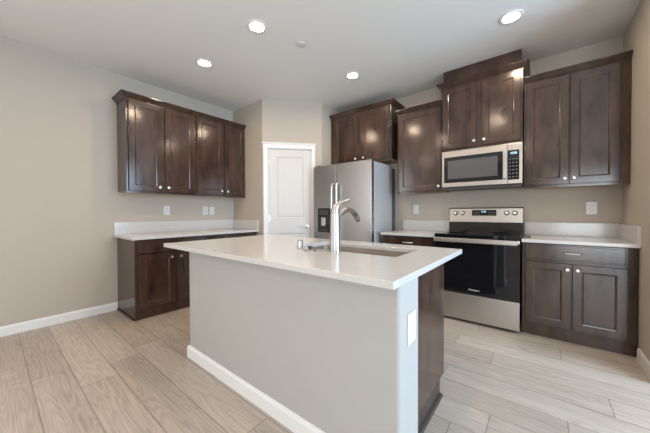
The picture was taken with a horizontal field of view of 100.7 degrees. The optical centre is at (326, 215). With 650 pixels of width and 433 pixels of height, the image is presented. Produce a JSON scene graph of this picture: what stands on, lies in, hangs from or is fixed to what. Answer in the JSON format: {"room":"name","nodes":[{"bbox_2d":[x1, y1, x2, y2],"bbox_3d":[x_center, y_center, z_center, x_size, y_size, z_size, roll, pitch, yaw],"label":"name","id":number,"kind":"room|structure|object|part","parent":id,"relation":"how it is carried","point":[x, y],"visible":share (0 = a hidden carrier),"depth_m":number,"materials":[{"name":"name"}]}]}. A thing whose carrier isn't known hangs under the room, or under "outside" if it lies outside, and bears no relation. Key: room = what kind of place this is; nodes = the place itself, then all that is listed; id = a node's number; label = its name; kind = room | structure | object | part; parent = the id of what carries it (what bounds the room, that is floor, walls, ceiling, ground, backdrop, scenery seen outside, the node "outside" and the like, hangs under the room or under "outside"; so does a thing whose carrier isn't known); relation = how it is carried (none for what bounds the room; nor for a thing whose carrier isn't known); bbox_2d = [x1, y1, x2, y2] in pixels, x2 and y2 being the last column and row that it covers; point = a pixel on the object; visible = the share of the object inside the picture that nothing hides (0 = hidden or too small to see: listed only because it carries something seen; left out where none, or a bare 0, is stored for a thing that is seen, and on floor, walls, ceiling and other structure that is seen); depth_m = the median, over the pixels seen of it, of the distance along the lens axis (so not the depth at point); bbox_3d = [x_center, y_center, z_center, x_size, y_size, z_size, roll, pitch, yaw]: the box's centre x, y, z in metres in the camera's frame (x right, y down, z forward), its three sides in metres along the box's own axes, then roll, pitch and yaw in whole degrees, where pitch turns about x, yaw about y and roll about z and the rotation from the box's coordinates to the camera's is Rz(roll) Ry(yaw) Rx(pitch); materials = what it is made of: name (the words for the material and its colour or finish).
{"room":"kitchen","nodes":[
{"label":"kitchen","id":0,"kind":"room"},
{"bbox_2d":[0,36,233,326],"bbox_3d":[-3.540,-0.258,1.881,0.120,2.756,6.400,0,1,38],"label":"wall","id":1,"kind":"structure","parent":0,"point":[61,202],"depth_m":2.80,"materials":[{"name":"beige paint"}]},
{"bbox_2d":[0,302,117,336],"bbox_3d":[-3.960,1.084,1.254,0.014,0.092,4.862,0,1,38],"label":"baseboard","id":2,"kind":"structure","parent":1,"relation":"attached to","point":[15,328],"depth_m":2.75,"materials":[{"name":"white wood"}]},
{"bbox_2d":[117,98,195,195],"bbox_3d":[-2.076,-0.785,3.340,0.358,1.042,0.760,0,1,38],"label":"upper cabinet","id":3,"kind":"object","parent":1,"relation":"attached to","point":[156,144],"visible":1,"depth_m":3.17,"materials":[{"name":"brown wood"}]},
{"bbox_3d":[-2.081,-0.792,3.102,0.013,1.010,0.338,0,1,38],"label":"door","id":4,"kind":"part","parent":3,"relation":"part of","materials":[{"name":"brown wood"}]},
{"bbox_3d":[-1.980,-0.271,3.271,0.018,0.016,0.760,0,1,38],"label":"light rail","id":5,"kind":"part","parent":3,"relation":"part of","materials":[{"name":"brown wood"}]},
{"bbox_2d":[111,89,245,129],"bbox_3d":[-1.858,-1.337,3.610,0.359,0.062,1.569,0,1,38],"label":"crown molding","id":6,"kind":"structure","parent":3,"relation":"attached to","point":[121,94],"depth_m":3.29,"materials":[{"name":"brown wood"}]},
{"bbox_3d":[-1.848,-0.796,3.397,0.013,1.010,0.350,0,1,38],"label":"door","id":7,"kind":"part","parent":3,"relation":"part of","materials":[{"name":"brown wood"}]},
{"bbox_2d":[164,206,169,214],"bbox_3d":[-2.121,-0.073,3.571,0.008,0.122,0.076,0,1,38],"label":"wall outlet","id":8,"kind":"object","parent":1,"relation":"attached to","point":[166,208],"visible":1,"depth_m":3.57,"materials":[{"name":"white plastic"}]},
{"bbox_2d":[114,219,233,234],"bbox_3d":[-1.983,0.137,3.737,0.020,0.140,1.565,0,1,38],"label":"backsplash","id":9,"kind":"structure","parent":1,"relation":"attached to","point":[152,226],"depth_m":3.57,"materials":[{"name":"white stone"}]},
{"bbox_2d":[203,206,207,214],"bbox_3d":[-1.796,-0.077,3.982,0.008,0.122,0.076,0,1,38],"label":"wall outlet","id":10,"kind":"object","parent":1,"relation":"attached to","point":[205,209],"visible":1,"depth_m":3.98,"materials":[{"name":"white plastic"}]},
{"bbox_2d":[209,207,213,214],"bbox_3d":[-1.734,-0.078,4.060,0.008,0.122,0.076,0,1,38],"label":"wall outlet","id":11,"kind":"object","parent":1,"relation":"attached to","point":[211,209],"visible":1,"depth_m":4.05,"materials":[{"name":"white plastic"}]},
{"bbox_2d":[186,117,244,197],"bbox_3d":[-1.604,-0.794,3.936,0.358,1.042,0.760,0,1,38],"label":"upper cabinet","id":12,"kind":"object","parent":1,"relation":"attached to","point":[219,148],"visible":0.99,"depth_m":3.80,"materials":[{"name":"brown wood"}]},
{"bbox_3d":[-1.600,-0.801,3.710,0.013,1.010,0.372,0,1,38],"label":"door","id":13,"kind":"part","parent":12,"relation":"part of","materials":[{"name":"brown wood"}]},
{"bbox_3d":[-1.507,-0.280,3.868,0.018,0.016,0.760,0,1,38],"label":"light rail","id":14,"kind":"part","parent":12,"relation":"part of","materials":[{"name":"brown wood"}]},
{"bbox_3d":[-1.366,-0.806,4.005,0.013,1.010,0.322,0,1,38],"label":"door","id":15,"kind":"part","parent":12,"relation":"part of","materials":[{"name":"brown wood"}]},
{"bbox_2d":[233,100,262,234],"bbox_3d":[-1.241,-0.296,4.189,0.861,2.756,0.072,0,1,38],"label":"wall","id":16,"kind":"structure","parent":0,"point":[250,207],"depth_m":4.04,"materials":[{"name":"beige paint"}]},
{"bbox_2d":[262,100,321,234],"bbox_3d":[-0.512,-0.296,4.016,0.864,2.756,0.120,0,1,-9],"label":"wall","id":17,"kind":"structure","parent":0,"point":[282,121],"depth_m":3.94,"materials":[{"name":"beige paint"}]},
{"bbox_2d":[262,142,315,237],"bbox_3d":[-0.550,0.011,3.988,0.788,2.144,0.172,0,1,-9],"label":"door","id":18,"kind":"structure","parent":17,"relation":"in","point":[288,168],"depth_m":3.95,"materials":[{"name":"white wood"}]},
{"bbox_2d":[297,240,302,248],"bbox_3d":[-0.186,0.196,1.855,0.042,0.058,0.042,0,1,38],"label":"soap dispenser","id":19,"kind":"object","parent":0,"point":[299,242],"visible":1,"depth_m":1.84,"materials":[{"name":"grey metal"}]},
{"bbox_2d":[0,0,639,112],"bbox_3d":[-0.428,-1.676,0.161,7.121,0.100,7.840,0,1,38],"label":"ceiling","id":20,"kind":"structure","parent":0,"point":[398,49],"depth_m":2.50,"materials":[{"name":"white paint"}]},
{"bbox_2d":[195,58,212,67],"bbox_3d":[-1.328,-1.653,2.924,0.176,0.008,0.176,0,1,38],"label":"recessed light","id":21,"kind":"object","parent":20,"relation":"in","point":[201,62],"visible":1,"depth_m":2.92,"materials":[{"name":"white plastic"}]},
{"bbox_2d":[247,19,266,33],"bbox_3d":[-0.610,-1.648,2.353,0.176,0.008,0.176,0,1,38],"label":"recessed light","id":22,"kind":"object","parent":20,"relation":"in","point":[255,26],"visible":1,"depth_m":2.35,"materials":[{"name":"white plastic"}]},
{"bbox_2d":[296,41,305,46],"bbox_3d":[-0.249,-1.650,2.585,0.092,0.012,0.092,0,1,38],"label":"sprinkler cover","id":23,"kind":"object","parent":20,"relation":"attached to","point":[299,43],"visible":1,"depth_m":2.57,"materials":[{"name":"white plastic"}]},
{"bbox_2d":[345,72,359,79],"bbox_3d":[0.304,-1.663,3.202,0.176,0.008,0.176,0,1,38],"label":"recessed light","id":24,"kind":"object","parent":20,"relation":"in","point":[351,75],"visible":1,"depth_m":3.19,"materials":[{"name":"white plastic"}]},
{"bbox_2d":[499,9,523,24],"bbox_3d":[1.537,-1.655,2.250,0.176,0.008,0.176,0,1,38],"label":"recessed light","id":25,"kind":"object","parent":20,"relation":"in","point":[512,16],"visible":1,"depth_m":2.24,"materials":[{"name":"white plastic"}]},
{"bbox_2d":[0,307,649,432],"bbox_3d":[-0.417,1.160,0.197,7.121,0.060,7.840,0,1,38],"label":"floor","id":26,"kind":"structure","parent":0,"point":[108,372],"depth_m":1.75,"materials":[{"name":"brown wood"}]},
{"bbox_2d":[117,235,208,320],"bbox_3d":[-1.958,0.671,3.268,0.646,0.852,0.810,0,1,38],"label":"base cabinet","id":27,"kind":"object","parent":26,"relation":"on","point":[154,278],"visible":0.66,"depth_m":2.97,"materials":[{"name":"brown wood"}]},
{"bbox_3d":[-2.249,1.092,2.995,0.534,0.018,0.012,0,1,38],"label":"shoe molding","id":28,"kind":"part","parent":27,"relation":"part of","materials":[{"name":"brown wood"}]},
{"bbox_3d":[-2.218,0.675,2.986,0.589,0.852,0.020,0,1,38],"label":"panel","id":29,"kind":"part","parent":27,"relation":"part of","materials":[{"name":"brown wood"}]},
{"bbox_3d":[-1.851,0.699,2.954,0.013,0.563,0.345,0,1,38],"label":"door","id":30,"kind":"part","parent":27,"relation":"part of","materials":[{"name":"brown wood"}]},
{"bbox_3d":[-1.733,0.323,3.100,0.013,0.142,0.730,0,1,38],"label":"drawer","id":31,"kind":"part","parent":27,"relation":"part of","materials":[{"name":"brown wood"}]},
{"bbox_3d":[-1.614,0.694,3.253,0.013,0.563,0.353,0,1,38],"label":"door","id":32,"kind":"part","parent":27,"relation":"part of","materials":[{"name":"brown wood"}]},
{"bbox_2d":[113,219,258,240],"bbox_3d":[-1.738,0.154,3.541,0.647,0.171,1.569,0,1,38],"label":"countertop","id":33,"kind":"structure","parent":27,"relation":"on","point":[132,231],"depth_m":3.54,"materials":[{"name":"white stone"}]},
{"bbox_2d":[208,232,256,239],"bbox_3d":[-1.478,0.661,3.875,0.646,0.852,0.736,0,1,38],"label":"base cabinet","id":34,"kind":"object","parent":26,"relation":"on","point":[219,236],"visible":0.02,"depth_m":3.65,"materials":[{"name":"brown wood"}]},
{"bbox_2d":[187,245,443,432],"bbox_3d":[-0.132,0.681,1.919,1.768,0.852,0.894,0,1,38],"label":"kitchen island","id":35,"kind":"object","parent":26,"relation":"on","point":[316,354],"visible":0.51,"depth_m":1.38,"materials":[{"name":"grey paint"}]},
{"bbox_3d":[-0.341,1.065,1.657,1.768,0.092,0.214,0,1,38],"label":"baseboard","id":36,"kind":"part","parent":35,"relation":"part of","materials":[{"name":"white"}]},
{"bbox_2d":[164,235,461,289],"bbox_3d":[-0.216,0.239,2.003,2.008,0.030,1.073,0,1,38],"label":"island countertop","id":37,"kind":"structure","parent":35,"relation":"on","point":[275,251],"depth_m":1.50,"materials":[{"name":"white stone"}]},
{"bbox_2d":[303,246,316,250],"bbox_3d":[-0.111,0.210,1.761,0.088,0.030,0.088,0,1,38],"label":"stopper","id":38,"kind":"object","parent":37,"relation":"on","point":[309,248],"visible":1,"depth_m":1.74,"materials":[{"name":"grey metal"}]},
{"bbox_2d":[329,199,359,252],"bbox_3d":[0.147,0.058,1.780,0.118,0.333,0.325,0,1,38],"label":"kitchen faucet","id":39,"kind":"object","parent":37,"relation":"on","point":[335,217],"visible":1,"depth_m":1.67,"materials":[{"name":"grey metal"}]},
{"bbox_3d":[0.083,-0.061,1.699,0.123,0.094,0.057,0,1,-10],"label":"lever handle","id":40,"kind":"part","parent":39,"relation":"part of","materials":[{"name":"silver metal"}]},
{"bbox_3d":[0.140,-0.009,1.807,0.038,0.094,0.276,0,1,38],"label":"spout","id":41,"kind":"part","parent":39,"relation":"part of","materials":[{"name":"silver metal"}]},
{"bbox_2d":[312,245,407,256],"bbox_3d":[0.187,0.355,1.890,0.818,0.198,0.408,0,1,38],"label":"sink","id":42,"kind":"object","parent":37,"relation":"in","point":[326,247],"visible":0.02,"depth_m":2.04,"materials":[{"name":"metal"}]},
{"bbox_2d":[407,310,415,345],"bbox_3d":[0.353,0.464,1.120,0.008,0.128,0.082,0,1,38],"label":"wall outlet","id":43,"kind":"object","parent":35,"relation":"attached to","point":[411,317],"visible":1,"depth_m":1.11,"materials":[{"name":"white plastic"}]},
{"bbox_3d":[0.536,1.101,1.446,0.018,0.019,0.541,0,1,38],"label":"shoe molding","id":44,"kind":"part","parent":35,"relation":"part of","materials":[{"name":"brown wood"}]},
{"bbox_2d":[314,158,394,242],"bbox_3d":[0.379,0.181,3.861,0.944,1.799,0.773,0,1,38],"label":"refrigerator","id":45,"kind":"object","parent":26,"relation":"on","point":[369,184],"visible":0.61,"depth_m":3.55,"materials":[{"name":"grey metal"}]},
{"bbox_3d":[-0.043,-0.046,3.769,0.160,0.070,0.003,0,1,38],"label":"control panel","id":46,"kind":"part","parent":45,"relation":"part of","materials":[{"name":"grey plastic"}]},
{"bbox_3d":[-0.014,0.161,3.804,0.396,1.725,0.071,0,1,38],"label":"freezer door","id":47,"kind":"part","parent":45,"relation":"part of","materials":[{"name":"metal"}]},
{"bbox_3d":[0.071,0.025,3.650,0.026,0.946,0.065,0,1,38],"label":"handle","id":48,"kind":"part","parent":45,"relation":"part of","materials":[{"name":"silver metal"}]},
{"bbox_2d":[383,235,434,246],"bbox_3d":[1.124,0.658,3.403,0.643,0.852,0.646,0,1,38],"label":"base cabinet","id":49,"kind":"object","parent":26,"relation":"on","point":[389,239],"visible":0.22,"depth_m":3.15,"materials":[{"name":"brown wood"}]},
{"bbox_2d":[381,220,449,236],"bbox_3d":[1.121,0.147,3.398,0.649,0.167,0.644,0,1,38],"label":"countertop","id":50,"kind":"structure","parent":49,"relation":"on","point":[419,228],"depth_m":3.53,"materials":[{"name":"white stone"}]},
{"bbox_2d":[434,207,523,331],"bbox_3d":[1.647,0.498,2.920,0.754,1.180,0.700,0,1,38],"label":"range","id":51,"kind":"object","parent":26,"relation":"on","point":[483,283],"visible":0.98,"depth_m":2.69,"materials":[{"name":"grey metal"}]},
{"bbox_3d":[1.438,0.248,2.666,0.732,0.044,0.048,0,1,38],"label":"handle","id":52,"kind":"part","parent":51,"relation":"part of","materials":[{"name":"metal"}]},
{"bbox_3d":[1.462,0.523,2.687,0.742,0.526,0.003,0,1,38],"label":"door glass","id":53,"kind":"part","parent":51,"relation":"part of","materials":[{"name":"black glass"}]},
{"bbox_3d":[1.476,0.509,2.704,0.750,0.562,0.040,0,1,38],"label":"oven door","id":54,"kind":"part","parent":51,"relation":"part of","materials":[{"name":"black glass"}]},
{"bbox_2d":[435,230,522,240],"bbox_3d":[1.647,0.202,2.919,0.754,0.035,0.597,0,1,38],"label":"cooktop","id":55,"kind":"object","parent":51,"relation":"in","point":[507,235],"depth_m":2.81,"materials":[{"name":"black glass"}]},
{"bbox_3d":[1.478,0.929,2.711,0.750,0.264,0.036,0,1,38],"label":"storage drawer","id":56,"kind":"part","parent":51,"relation":"part of","materials":[{"name":"metal"}]},
{"bbox_3d":[1.844,-0.006,3.165,0.746,0.164,0.052,0,1,38],"label":"control panel","id":57,"kind":"part","parent":51,"relation":"part of","materials":[{"name":"metal"}]},
{"bbox_2d":[522,242,638,356],"bbox_3d":[2.268,0.665,2.497,0.725,0.852,0.646,0,1,38],"label":"base cabinet","id":58,"kind":"object","parent":26,"relation":"on","point":[584,295],"visible":0.99,"depth_m":2.25,"materials":[{"name":"brown wood"}]},
{"bbox_3d":[1.953,0.692,2.391,0.315,0.563,0.013,0,1,38],"label":"door","id":59,"kind":"part","parent":58,"relation":"part of","materials":[{"name":"brown wood"}]},
{"bbox_3d":[2.080,0.320,2.284,0.643,0.142,0.013,0,1,38],"label":"drawer","id":60,"kind":"part","parent":58,"relation":"part of","materials":[{"name":"brown wood"}]},
{"bbox_2d":[521,222,641,247],"bbox_3d":[2.266,0.156,2.493,0.730,0.164,0.644,0,1,38],"label":"countertop","id":61,"kind":"structure","parent":58,"relation":"on","point":[588,234],"depth_m":2.55,"materials":[{"name":"white stone"}]},
{"bbox_3d":[2.208,0.694,2.189,0.320,0.563,0.013,0,1,38],"label":"door","id":62,"kind":"part","parent":58,"relation":"part of","materials":[{"name":"brown wood"}]},
{"bbox_2d":[322,104,339,165],"bbox_3d":[0.073,-0.302,4.270,0.072,2.756,0.569,0,1,38],"label":"wall","id":63,"kind":"structure","parent":0,"point":[327,111],"depth_m":4.11,"materials":[{"name":"beige paint"}]},
{"bbox_2d":[354,36,623,235],"bbox_3d":[1.552,-0.298,3.539,3.395,2.756,0.120,0,1,38],"label":"wall","id":64,"kind":"structure","parent":0,"point":[554,205],"depth_m":2.88,"materials":[{"name":"beige paint"}]},
{"bbox_2d":[329,98,404,164],"bbox_3d":[0.570,-1.139,3.971,1.046,0.788,0.399,0,1,38],"label":"upper cabinet","id":65,"kind":"object","parent":64,"relation":"attached to","point":[363,135],"visible":0.94,"depth_m":3.77,"materials":[{"name":"brown wood"}]},
{"bbox_3d":[0.278,-1.123,3.995,0.423,0.680,0.013,0,1,38],"label":"door","id":66,"kind":"part","parent":65,"relation":"part of","materials":[{"name":"brown wood"}]},
{"bbox_3d":[0.568,-1.502,3.967,1.046,0.062,0.399,0,1,38],"label":"crown molding","id":67,"kind":"part","parent":65,"relation":"part of","materials":[{"name":"brown wood"}]},
{"bbox_3d":[0.656,-1.120,3.695,0.422,0.680,0.013,0,1,38],"label":"door","id":68,"kind":"part","parent":65,"relation":"part of","materials":[{"name":"brown wood"}]},
{"bbox_2d":[413,205,418,213],"bbox_3d":[1.228,-0.088,3.716,0.076,0.122,0.008,0,1,38],"label":"wall outlet","id":69,"kind":"object","parent":64,"relation":"attached to","point":[415,207],"visible":1,"depth_m":3.71,"materials":[{"name":"white plastic"}]},
{"bbox_2d":[396,99,448,194],"bbox_3d":[1.234,-0.825,3.476,0.564,1.083,0.359,0,1,38],"label":"upper cabinet","id":70,"kind":"object","parent":64,"relation":"attached to","point":[419,126],"visible":0.95,"depth_m":3.35,"materials":[{"name":"brown wood"}]},
{"bbox_3d":[1.143,-1.334,3.356,0.564,0.062,0.070,0,1,38],"label":"crown molding","id":71,"kind":"part","parent":70,"relation":"part of","materials":[{"name":"brown wood"}]},
{"bbox_3d":[1.161,-0.290,3.388,0.564,0.016,0.018,0,1,38],"label":"light rail","id":72,"kind":"part","parent":70,"relation":"part of","materials":[{"name":"brown wood"}]},
{"bbox_2d":[403,220,449,230],"bbox_3d":[1.326,0.129,3.634,0.620,0.136,0.020,0,1,38],"label":"backsplash","id":73,"kind":"structure","parent":64,"relation":"attached to","point":[428,225],"depth_m":3.61,"materials":[{"name":"white stone"}]},
{"bbox_2d":[436,49,530,151],"bbox_3d":[1.742,-1.204,3.036,0.868,0.932,0.409,0,1,38],"label":"upper cabinet","id":74,"kind":"object","parent":64,"relation":"attached to","point":[483,101],"visible":0.98,"depth_m":2.87,"materials":[{"name":"brown wood"}]},
{"bbox_3d":[1.486,-1.110,3.026,0.350,0.690,0.013,0,1,38],"label":"door","id":75,"kind":"part","parent":74,"relation":"part of","materials":[{"name":"brown wood"}]},
{"bbox_3d":[1.653,-0.744,2.928,0.768,0.016,0.018,0,1,38],"label":"light rail","id":76,"kind":"part","parent":74,"relation":"part of","materials":[{"name":"brown wood"}]},
{"bbox_2d":[442,142,523,191],"bbox_3d":[1.742,-0.519,3.034,0.760,0.434,0.424,0,1,38],"label":"microwave","id":77,"kind":"object","parent":74,"relation":"attached to","point":[496,166],"visible":0.98,"depth_m":2.87,"materials":[{"name":"grey metal"}]},
{"bbox_3d":[1.806,-0.522,2.735,0.035,0.292,0.036,0,1,38],"label":"handle","id":78,"kind":"part","parent":77,"relation":"part of","materials":[{"name":"metal"}]},
{"bbox_3d":[1.741,-1.495,3.033,0.868,0.062,0.409,0,1,38],"label":"crown molding","id":79,"kind":"part","parent":74,"relation":"part of","materials":[{"name":"brown wood"}]},
{"bbox_3d":[1.793,-1.108,2.783,0.343,0.690,0.013,0,1,38],"label":"door","id":80,"kind":"part","parent":74,"relation":"part of","materials":[{"name":"brown wood"}]},
{"bbox_2d":[525,222,618,237],"bbox_3d":[2.460,0.137,2.737,0.728,0.134,0.020,0,1,38],"label":"backsplash","id":81,"kind":"structure","parent":64,"relation":"attached to","point":[611,230],"depth_m":2.70,"materials":[{"name":"white stone"}]},
{"bbox_2d":[524,50,632,188],"bbox_3d":[2.351,-0.823,2.592,0.727,1.098,0.359,0,1,38],"label":"upper cabinet","id":82,"kind":"object","parent":64,"relation":"attached to","point":[577,117],"visible":1,"depth_m":2.45,"materials":[{"name":"brown wood"}]},
{"bbox_3d":[2.116,-0.804,2.596,0.320,1.010,0.013,0,1,38],"label":"door","id":83,"kind":"part","parent":82,"relation":"part of","materials":[{"name":"brown wood"}]},
{"bbox_3d":[2.278,-0.281,2.504,0.727,0.016,0.018,0,1,38],"label":"light rail","id":84,"kind":"part","parent":82,"relation":"part of","materials":[{"name":"brown wood"}]},
{"bbox_3d":[2.260,-1.339,2.472,0.727,0.062,0.070,0,1,38],"label":"crown molding","id":85,"kind":"part","parent":82,"relation":"part of","materials":[{"name":"brown wood"}]},
{"bbox_3d":[2.373,-0.803,2.393,0.318,1.010,0.013,0,1,38],"label":"door","id":86,"kind":"part","parent":82,"relation":"part of","materials":[{"name":"brown wood"}]},
{"bbox_2d":[586,202,596,214],"bbox_3d":[2.591,-0.075,2.638,0.080,0.124,0.008,0,1,38],"label":"wall outlet","id":87,"kind":"object","parent":64,"relation":"attached to","point":[591,207],"visible":1,"depth_m":2.64,"materials":[{"name":"white plastic"}]},
{"bbox_2d":[622,0,649,361],"bbox_3d":[2.488,-0.282,2.084,0.120,2.756,1.000,0,1,38],"label":"wall","id":88,"kind":"structure","parent":0,"point":[636,194],"depth_m":2.03,"materials":[{"name":"beige paint"}]},
{"bbox_2d":[637,348,649,378],"bbox_3d":[2.250,1.053,1.901,0.014,0.092,0.385,0,1,38],"label":"baseboard","id":89,"kind":"structure","parent":88,"relation":"attached to","point":[643,361],"depth_m":1.92,"materials":[{"name":"white wood"}]}
]}

